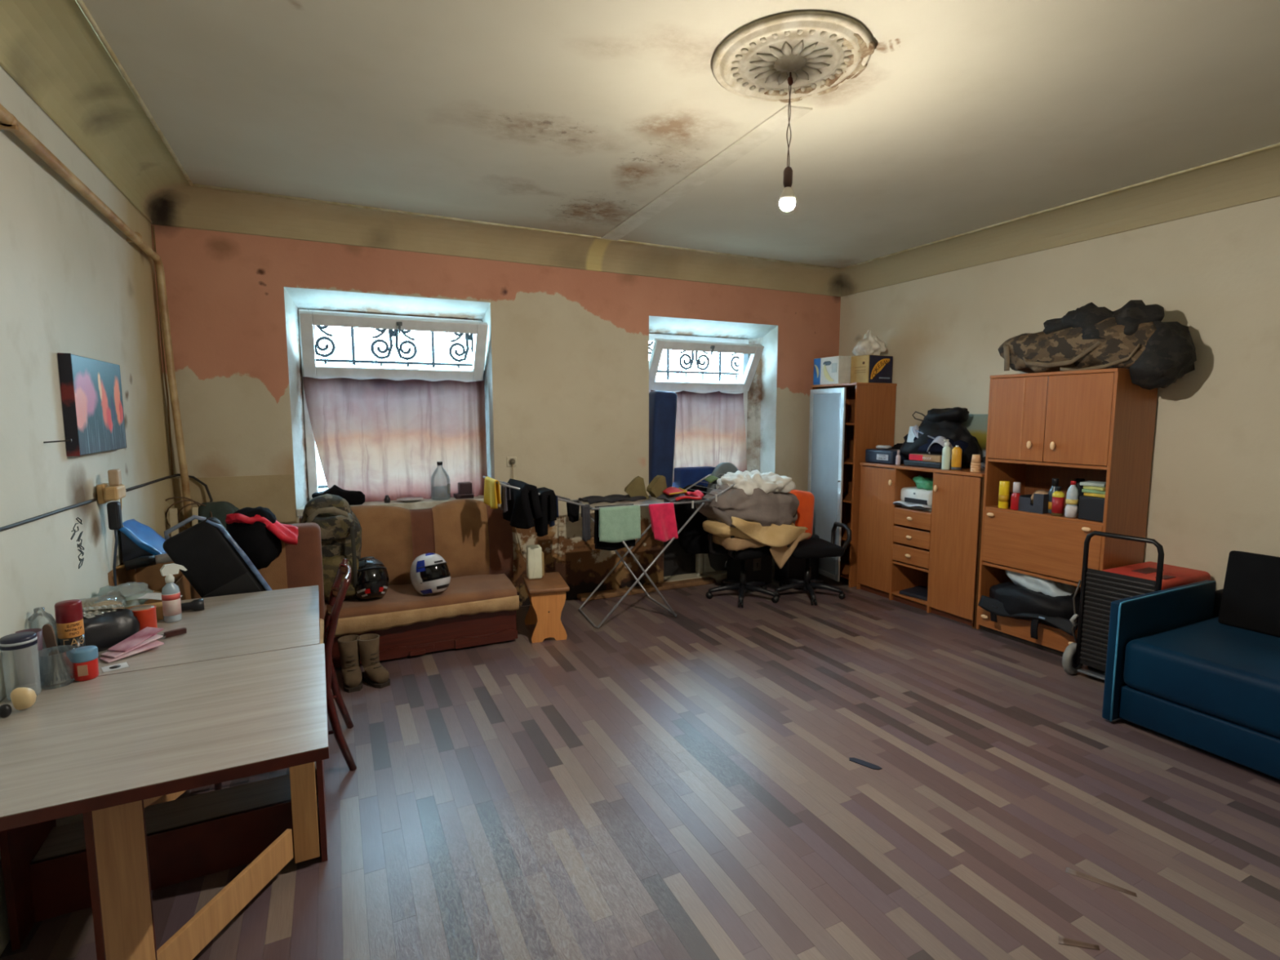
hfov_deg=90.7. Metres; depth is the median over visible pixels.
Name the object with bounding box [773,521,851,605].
office chair
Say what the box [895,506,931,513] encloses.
shelf
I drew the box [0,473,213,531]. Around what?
cable
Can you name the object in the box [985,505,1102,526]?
shelf
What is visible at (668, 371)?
window grille
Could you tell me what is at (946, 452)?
pump bottle
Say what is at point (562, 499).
drying rack
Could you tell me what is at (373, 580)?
helmet
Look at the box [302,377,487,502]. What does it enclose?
curtain
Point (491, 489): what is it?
cloth
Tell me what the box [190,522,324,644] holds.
armchair
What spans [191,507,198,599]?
wooden lath
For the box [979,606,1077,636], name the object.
shelf
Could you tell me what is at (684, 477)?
block
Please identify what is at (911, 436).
carton
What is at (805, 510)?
cushion
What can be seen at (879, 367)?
print
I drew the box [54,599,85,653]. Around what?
gas can
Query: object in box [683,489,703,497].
cloth
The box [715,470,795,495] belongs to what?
blanket
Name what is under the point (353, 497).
bag
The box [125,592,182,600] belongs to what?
envelope
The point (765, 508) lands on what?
blanket
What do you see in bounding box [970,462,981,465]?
cup
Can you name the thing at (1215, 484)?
wall
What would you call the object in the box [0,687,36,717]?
ornament
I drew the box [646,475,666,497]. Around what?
liner
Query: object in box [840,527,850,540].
shelf
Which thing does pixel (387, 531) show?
cushion
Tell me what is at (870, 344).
plastic bag
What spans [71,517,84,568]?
scribble
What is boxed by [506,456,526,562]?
wall socket
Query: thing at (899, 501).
paper sheets
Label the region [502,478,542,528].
garment
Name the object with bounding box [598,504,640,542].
hand towel
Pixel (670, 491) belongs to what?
cloth
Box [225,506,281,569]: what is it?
jacket
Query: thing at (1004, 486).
spray can
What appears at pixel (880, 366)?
print
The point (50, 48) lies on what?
cove
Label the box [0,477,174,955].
wall panel
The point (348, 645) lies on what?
boot
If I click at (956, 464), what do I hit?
aerosol can
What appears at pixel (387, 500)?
spice jar
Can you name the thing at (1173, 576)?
case
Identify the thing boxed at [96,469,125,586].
wall socket
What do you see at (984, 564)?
shelf
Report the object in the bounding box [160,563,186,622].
spray bottle
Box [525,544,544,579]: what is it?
bottle
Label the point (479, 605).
sofa
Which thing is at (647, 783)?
floor
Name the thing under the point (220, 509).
cushion
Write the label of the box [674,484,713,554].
jacket
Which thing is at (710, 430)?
curtain
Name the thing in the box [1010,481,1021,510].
sauce bottle
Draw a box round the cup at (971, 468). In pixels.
[970,467,980,470]
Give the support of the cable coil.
attached to the wall panel at (39, 561)
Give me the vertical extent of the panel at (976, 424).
0.445 m
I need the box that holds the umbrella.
[115,553,173,570]
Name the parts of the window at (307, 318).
sash, pane, handle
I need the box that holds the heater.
[695,553,727,576]
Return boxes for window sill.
[296,495,484,516]
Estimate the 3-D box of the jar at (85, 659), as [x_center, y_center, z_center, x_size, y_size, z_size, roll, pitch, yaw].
[-1.892,0.625,2.155,0.070,0.104,0.070,-3,7,-26]
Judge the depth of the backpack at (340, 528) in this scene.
4.16 m
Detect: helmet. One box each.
[354,555,389,600]
[409,552,451,595]
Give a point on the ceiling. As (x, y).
(566, 116)
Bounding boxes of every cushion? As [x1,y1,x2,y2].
[198,501,239,528]
[350,505,413,585]
[431,498,489,577]
[787,489,814,539]
[1217,550,1279,637]
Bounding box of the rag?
[704,475,718,483]
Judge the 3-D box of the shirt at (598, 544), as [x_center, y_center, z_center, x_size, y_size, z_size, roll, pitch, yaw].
[-0.196,0.373,4.951,0.334,0.352,0.059,-3,7,-26]
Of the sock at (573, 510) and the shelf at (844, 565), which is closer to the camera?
the sock at (573, 510)
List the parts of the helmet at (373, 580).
grey panel, grey panel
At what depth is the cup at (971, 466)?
4.84 m
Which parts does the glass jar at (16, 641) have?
lid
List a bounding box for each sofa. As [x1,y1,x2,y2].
[298,498,519,667]
[1102,579,1279,779]
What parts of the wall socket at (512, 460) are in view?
plate, cord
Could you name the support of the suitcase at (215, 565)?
on the armchair at (300, 565)
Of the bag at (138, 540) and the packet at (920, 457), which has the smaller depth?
the bag at (138, 540)
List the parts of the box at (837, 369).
print panel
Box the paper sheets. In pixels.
[893,500,931,508]
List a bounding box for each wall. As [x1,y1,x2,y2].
[0,65,170,527]
[151,223,840,606]
[839,195,1279,591]
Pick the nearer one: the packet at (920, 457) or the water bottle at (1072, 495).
the water bottle at (1072, 495)
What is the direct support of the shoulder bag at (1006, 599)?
on the display cabinet
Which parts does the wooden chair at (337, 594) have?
leg, leg, leg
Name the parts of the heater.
panel, grey panel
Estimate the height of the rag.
0.091 m
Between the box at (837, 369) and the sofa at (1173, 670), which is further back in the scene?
the box at (837, 369)
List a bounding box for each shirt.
[594,503,635,550]
[657,493,706,502]
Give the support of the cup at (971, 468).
on the paper cups at (975, 464)
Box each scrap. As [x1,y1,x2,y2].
[848,757,881,769]
[1058,936,1099,950]
[1065,866,1137,897]
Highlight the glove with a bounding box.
[533,487,556,537]
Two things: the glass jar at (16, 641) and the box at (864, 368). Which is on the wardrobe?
the box at (864, 368)
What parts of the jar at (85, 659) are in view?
lid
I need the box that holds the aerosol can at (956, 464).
[951,445,962,471]
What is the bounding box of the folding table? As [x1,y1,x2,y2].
[0,585,328,959]
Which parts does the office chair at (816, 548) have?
arm, arm, arm, arm, seat, arm, armrest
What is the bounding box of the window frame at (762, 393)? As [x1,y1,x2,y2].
[283,286,777,508]
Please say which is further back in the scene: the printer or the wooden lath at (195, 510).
the printer
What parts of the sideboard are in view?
panel, door, panel, drawer, drawer, drawer, knob, panel, door, panel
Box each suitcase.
[162,515,271,597]
[774,533,819,584]
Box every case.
[865,448,908,464]
[903,459,964,468]
[1087,561,1210,673]
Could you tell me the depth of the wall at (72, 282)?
2.62 m
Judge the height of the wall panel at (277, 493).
1.212 m
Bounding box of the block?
[672,466,715,488]
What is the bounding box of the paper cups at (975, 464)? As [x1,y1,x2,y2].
[969,454,981,472]
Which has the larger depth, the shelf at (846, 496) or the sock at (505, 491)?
the shelf at (846, 496)
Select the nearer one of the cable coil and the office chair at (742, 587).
the cable coil
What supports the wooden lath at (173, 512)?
on the floor
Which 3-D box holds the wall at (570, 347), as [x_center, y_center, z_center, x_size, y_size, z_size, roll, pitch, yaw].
[-0.619,-0.513,5.698,5.880,3.230,0.406,-3,7,-26]
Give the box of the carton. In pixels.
[906,426,915,442]
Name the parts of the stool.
panel, seat, panel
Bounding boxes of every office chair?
[706,462,779,607]
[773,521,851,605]
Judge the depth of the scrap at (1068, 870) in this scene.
2.24 m
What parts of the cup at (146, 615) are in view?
lid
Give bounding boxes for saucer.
[396,497,423,502]
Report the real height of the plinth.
0.045 m
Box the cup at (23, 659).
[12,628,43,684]
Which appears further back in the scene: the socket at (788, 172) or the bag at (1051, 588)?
the bag at (1051, 588)
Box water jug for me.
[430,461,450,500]
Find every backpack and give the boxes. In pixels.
[300,493,361,600]
[899,406,980,466]
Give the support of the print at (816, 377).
attached to the box at (837, 369)
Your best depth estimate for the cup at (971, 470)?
4.85 m
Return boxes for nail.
[43,438,71,443]
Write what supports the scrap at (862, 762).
on the floor
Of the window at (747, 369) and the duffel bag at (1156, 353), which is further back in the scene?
the window at (747, 369)
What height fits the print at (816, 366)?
0.136 m
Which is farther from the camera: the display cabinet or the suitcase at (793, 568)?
the suitcase at (793, 568)
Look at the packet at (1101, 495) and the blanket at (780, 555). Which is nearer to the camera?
the packet at (1101, 495)
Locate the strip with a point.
(777, 122)
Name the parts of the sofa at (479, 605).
seat, knob, board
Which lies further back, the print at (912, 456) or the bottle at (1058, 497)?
the print at (912, 456)
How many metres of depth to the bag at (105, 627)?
2.43 m
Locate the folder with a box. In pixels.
[899,585,928,600]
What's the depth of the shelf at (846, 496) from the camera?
6.28 m
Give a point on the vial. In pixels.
(898, 456)
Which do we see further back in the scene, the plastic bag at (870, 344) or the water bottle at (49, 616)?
the plastic bag at (870, 344)
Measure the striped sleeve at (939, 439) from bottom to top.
0.201 m
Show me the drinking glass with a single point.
(57, 670)
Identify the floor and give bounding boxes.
[0,572,1279,959]
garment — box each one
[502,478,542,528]
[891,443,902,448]
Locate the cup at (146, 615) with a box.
[128,604,157,631]
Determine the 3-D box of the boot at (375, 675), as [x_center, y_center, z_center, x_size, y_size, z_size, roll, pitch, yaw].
[-1.648,1.114,3.908,0.270,0.268,0.132,5,8,40]
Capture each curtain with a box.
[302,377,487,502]
[650,390,746,482]
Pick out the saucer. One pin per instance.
(404, 499)
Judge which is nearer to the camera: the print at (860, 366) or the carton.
the carton
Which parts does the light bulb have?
bulb, cord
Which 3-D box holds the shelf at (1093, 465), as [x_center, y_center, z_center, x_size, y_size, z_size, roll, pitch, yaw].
[2.980,-0.121,4.453,0.456,0.020,0.810,-3,7,-26]
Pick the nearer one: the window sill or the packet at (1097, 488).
the packet at (1097, 488)
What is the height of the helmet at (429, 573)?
0.303 m
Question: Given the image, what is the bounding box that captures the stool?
[521,572,569,643]
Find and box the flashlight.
[181,598,204,611]
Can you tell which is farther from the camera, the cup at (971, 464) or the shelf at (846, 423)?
the shelf at (846, 423)
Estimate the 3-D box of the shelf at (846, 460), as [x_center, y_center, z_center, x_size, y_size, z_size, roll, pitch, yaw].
[2.100,-0.190,6.291,0.458,0.018,0.580,-3,7,-26]
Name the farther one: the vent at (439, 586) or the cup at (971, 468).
the cup at (971, 468)
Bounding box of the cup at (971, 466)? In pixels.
[970,465,981,467]
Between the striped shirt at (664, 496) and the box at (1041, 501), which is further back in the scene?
the striped shirt at (664, 496)
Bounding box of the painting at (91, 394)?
[57,352,126,456]
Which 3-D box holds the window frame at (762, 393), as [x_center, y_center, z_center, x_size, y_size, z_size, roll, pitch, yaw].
[-0.653,-0.693,5.663,4.335,1.585,0.406,-3,7,-26]
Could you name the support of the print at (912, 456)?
attached to the packet at (920, 457)
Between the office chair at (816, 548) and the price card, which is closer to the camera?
the price card
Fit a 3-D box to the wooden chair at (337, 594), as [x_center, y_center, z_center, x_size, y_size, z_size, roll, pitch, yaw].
[-1.664,0.890,2.987,0.583,0.914,0.479,-3,7,-26]
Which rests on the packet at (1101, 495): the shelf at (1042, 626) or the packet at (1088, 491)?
the packet at (1088, 491)
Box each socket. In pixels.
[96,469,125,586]
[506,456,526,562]
[782,166,792,187]
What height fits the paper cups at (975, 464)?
0.135 m
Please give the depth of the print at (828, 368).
6.19 m
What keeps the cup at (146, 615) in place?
on the folding table
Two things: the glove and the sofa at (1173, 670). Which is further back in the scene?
the glove
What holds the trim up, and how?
attached to the ceiling
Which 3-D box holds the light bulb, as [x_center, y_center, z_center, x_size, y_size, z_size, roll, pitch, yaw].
[0.621,-1.409,2.636,0.065,0.551,0.065,-3,7,-26]
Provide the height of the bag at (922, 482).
0.115 m
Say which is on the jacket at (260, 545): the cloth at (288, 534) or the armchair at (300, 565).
the cloth at (288, 534)
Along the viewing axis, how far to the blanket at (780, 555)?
5.41 m
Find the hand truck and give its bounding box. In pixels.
[1062,530,1164,679]
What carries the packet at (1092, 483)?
on the packet at (1097, 488)
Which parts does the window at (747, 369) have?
sash, handle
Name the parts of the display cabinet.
knob, knob, panel, door, drawer, knob, knob, panel, door, knob, panel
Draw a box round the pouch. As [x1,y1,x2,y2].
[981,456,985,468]
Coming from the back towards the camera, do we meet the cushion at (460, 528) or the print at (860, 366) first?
the print at (860, 366)
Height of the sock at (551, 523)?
0.244 m
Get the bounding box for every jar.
[0,631,41,701]
[72,645,98,681]
[383,494,390,502]
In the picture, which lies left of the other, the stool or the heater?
the stool
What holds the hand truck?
on the floor
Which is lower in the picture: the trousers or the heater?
the heater
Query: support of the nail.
attached to the wall at (72, 282)
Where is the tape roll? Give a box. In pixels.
[1031,489,1048,505]
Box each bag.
[79,590,127,610]
[82,604,140,652]
[91,582,153,606]
[118,519,166,564]
[311,484,364,505]
[852,328,886,355]
[912,475,933,489]
[977,582,1079,639]
[998,299,1196,390]
[1004,569,1079,596]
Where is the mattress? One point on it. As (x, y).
(662, 404)
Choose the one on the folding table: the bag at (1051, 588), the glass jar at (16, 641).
the glass jar at (16, 641)
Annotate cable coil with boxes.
[165,496,212,535]
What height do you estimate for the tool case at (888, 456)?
0.125 m
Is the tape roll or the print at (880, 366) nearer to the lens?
the tape roll
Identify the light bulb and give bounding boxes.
[779,71,795,211]
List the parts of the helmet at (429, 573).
blue panel, blue panel, blue panel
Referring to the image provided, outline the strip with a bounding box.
[600,105,812,239]
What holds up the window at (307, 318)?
in the wall at (570, 347)
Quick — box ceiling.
[82,0,1279,268]
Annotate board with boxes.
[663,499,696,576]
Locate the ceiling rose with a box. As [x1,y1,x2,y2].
[711,10,875,102]
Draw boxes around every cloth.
[225,513,298,545]
[483,475,501,508]
[662,486,687,495]
[674,495,702,500]
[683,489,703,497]
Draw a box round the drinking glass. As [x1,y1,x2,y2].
[38,644,75,688]
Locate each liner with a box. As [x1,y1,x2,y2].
[624,475,649,498]
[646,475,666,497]
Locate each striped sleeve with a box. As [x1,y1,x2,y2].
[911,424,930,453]
[926,435,953,459]
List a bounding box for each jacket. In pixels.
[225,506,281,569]
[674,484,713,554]
[913,435,977,453]
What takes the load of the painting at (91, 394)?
attached to the wall at (72, 282)
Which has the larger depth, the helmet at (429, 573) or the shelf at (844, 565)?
the shelf at (844, 565)
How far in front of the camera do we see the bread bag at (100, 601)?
2.70 m
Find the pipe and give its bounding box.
[0,103,191,529]
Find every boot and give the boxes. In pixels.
[337,635,362,693]
[355,633,390,688]
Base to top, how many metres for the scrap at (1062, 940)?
0.013 m
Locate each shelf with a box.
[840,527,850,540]
[840,560,849,579]
[842,492,852,503]
[843,457,853,464]
[844,422,854,425]
[891,586,928,605]
[893,560,928,573]
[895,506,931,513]
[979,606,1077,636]
[982,561,1080,586]
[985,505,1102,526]
[987,458,1106,470]
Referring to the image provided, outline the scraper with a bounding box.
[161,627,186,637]
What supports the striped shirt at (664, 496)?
on the drying rack
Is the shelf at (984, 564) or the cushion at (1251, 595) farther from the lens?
the shelf at (984, 564)
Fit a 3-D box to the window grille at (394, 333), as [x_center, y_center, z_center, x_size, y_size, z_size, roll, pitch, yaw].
[-2.047,-0.670,5.324,1.927,1.520,0.201,-3,7,-26]
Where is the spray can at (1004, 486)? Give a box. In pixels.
[998,480,1009,508]
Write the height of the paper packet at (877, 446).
0.038 m
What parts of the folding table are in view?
panel, gate leg, gate rail, gate rail, gate rail, panel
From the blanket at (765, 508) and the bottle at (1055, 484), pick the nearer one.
the bottle at (1055, 484)
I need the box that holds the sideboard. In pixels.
[856,462,985,628]
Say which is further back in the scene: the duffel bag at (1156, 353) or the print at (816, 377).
the print at (816, 377)
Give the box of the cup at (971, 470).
[969,469,980,472]
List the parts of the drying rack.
leg frame, frame, leg frame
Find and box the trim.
[75,0,1279,270]
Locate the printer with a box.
[893,486,932,511]
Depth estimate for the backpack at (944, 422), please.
5.25 m
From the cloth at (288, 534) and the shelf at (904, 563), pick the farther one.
the shelf at (904, 563)
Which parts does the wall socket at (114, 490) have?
plate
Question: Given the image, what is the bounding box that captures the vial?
[895,449,900,465]
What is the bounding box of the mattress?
[648,391,677,488]
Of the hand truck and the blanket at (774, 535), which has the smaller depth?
the hand truck
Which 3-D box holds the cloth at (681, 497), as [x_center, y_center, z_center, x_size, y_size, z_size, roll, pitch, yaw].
[0.398,0.146,5.205,0.261,0.031,0.072,-3,7,-26]
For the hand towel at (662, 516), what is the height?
0.310 m
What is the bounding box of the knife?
[42,623,58,655]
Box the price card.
[101,662,128,672]
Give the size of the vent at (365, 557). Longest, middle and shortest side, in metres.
0.136 x 0.112 x 0.042 m
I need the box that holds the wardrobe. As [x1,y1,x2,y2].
[807,382,897,587]
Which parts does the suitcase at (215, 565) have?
handle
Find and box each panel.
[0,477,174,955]
[173,474,297,593]
[961,413,987,467]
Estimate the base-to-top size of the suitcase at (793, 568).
0.460 m
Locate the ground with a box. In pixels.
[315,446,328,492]
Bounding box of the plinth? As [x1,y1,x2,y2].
[577,577,715,601]
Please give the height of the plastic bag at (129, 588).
0.151 m
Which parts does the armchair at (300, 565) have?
seat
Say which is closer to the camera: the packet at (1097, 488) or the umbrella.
the umbrella
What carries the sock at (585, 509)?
hanging from the drying rack
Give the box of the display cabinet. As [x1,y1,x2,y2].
[975,368,1157,656]
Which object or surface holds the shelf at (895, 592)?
attached to the sideboard
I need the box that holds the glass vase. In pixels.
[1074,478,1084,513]
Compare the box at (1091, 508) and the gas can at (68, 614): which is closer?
the gas can at (68, 614)
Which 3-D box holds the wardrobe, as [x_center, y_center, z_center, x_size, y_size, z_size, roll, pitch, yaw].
[2.032,0.026,6.277,0.636,1.935,0.626,-3,7,-26]
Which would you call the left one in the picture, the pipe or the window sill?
the pipe
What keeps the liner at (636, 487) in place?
on the drying rack
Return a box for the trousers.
[577,494,646,504]
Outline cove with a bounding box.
[0,0,1279,297]
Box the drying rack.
[482,473,735,627]
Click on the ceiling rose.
(822, 51)
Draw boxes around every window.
[298,309,488,501]
[648,333,764,448]
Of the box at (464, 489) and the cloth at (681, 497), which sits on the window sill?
the box at (464, 489)
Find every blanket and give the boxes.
[694,483,799,527]
[702,516,807,546]
[712,532,811,568]
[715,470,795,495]
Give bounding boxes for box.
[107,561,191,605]
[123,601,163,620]
[453,481,474,498]
[813,355,851,385]
[850,355,893,383]
[1078,495,1104,522]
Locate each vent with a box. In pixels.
[358,555,374,560]
[436,583,448,589]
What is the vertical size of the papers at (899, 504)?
0.008 m
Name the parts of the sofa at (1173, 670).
armrest, seat, backrest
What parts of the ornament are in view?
knob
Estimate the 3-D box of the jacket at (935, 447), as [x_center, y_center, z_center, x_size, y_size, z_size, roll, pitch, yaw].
[2.572,-0.321,5.385,0.341,0.200,0.515,-3,7,-26]
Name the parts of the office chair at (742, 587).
armrest, backrest, arm, arm, seat, arm, arm, arm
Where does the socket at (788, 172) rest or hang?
attached to the light bulb
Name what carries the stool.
on the floor
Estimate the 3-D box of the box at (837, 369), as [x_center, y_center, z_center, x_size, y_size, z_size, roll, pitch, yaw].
[1.991,-1.083,6.306,0.364,0.265,0.350,-3,7,-26]
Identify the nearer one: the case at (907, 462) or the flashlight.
the flashlight
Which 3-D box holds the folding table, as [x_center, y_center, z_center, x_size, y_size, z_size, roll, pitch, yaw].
[-1.669,1.034,2.360,0.912,0.750,1.835,-3,7,-27]
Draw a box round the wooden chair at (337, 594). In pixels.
[214,558,356,791]
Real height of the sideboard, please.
1.200 m
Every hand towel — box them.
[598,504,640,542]
[648,502,678,542]
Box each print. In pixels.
[813,358,820,385]
[814,364,818,377]
[823,364,833,381]
[854,361,866,373]
[868,355,893,382]
[870,358,889,378]
[909,453,923,460]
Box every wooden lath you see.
[168,507,178,537]
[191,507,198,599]
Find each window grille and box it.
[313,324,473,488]
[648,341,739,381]
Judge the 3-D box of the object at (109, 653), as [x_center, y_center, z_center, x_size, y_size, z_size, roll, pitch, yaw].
[-1.927,0.627,2.400,0.070,0.027,0.180,2,6,16]
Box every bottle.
[27,607,59,653]
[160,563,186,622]
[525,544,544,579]
[941,439,951,470]
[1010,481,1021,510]
[1048,478,1058,513]
[1051,486,1065,515]
[1064,480,1079,518]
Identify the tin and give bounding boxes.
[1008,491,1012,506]
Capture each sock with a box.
[500,481,511,512]
[547,495,559,526]
[566,501,579,522]
[581,504,591,542]
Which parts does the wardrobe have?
pane, door, panel, panel, panel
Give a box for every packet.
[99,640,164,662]
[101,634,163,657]
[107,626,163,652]
[875,444,891,449]
[909,453,951,462]
[1080,480,1106,487]
[1081,488,1105,494]
[1083,485,1106,490]
[1083,492,1105,497]

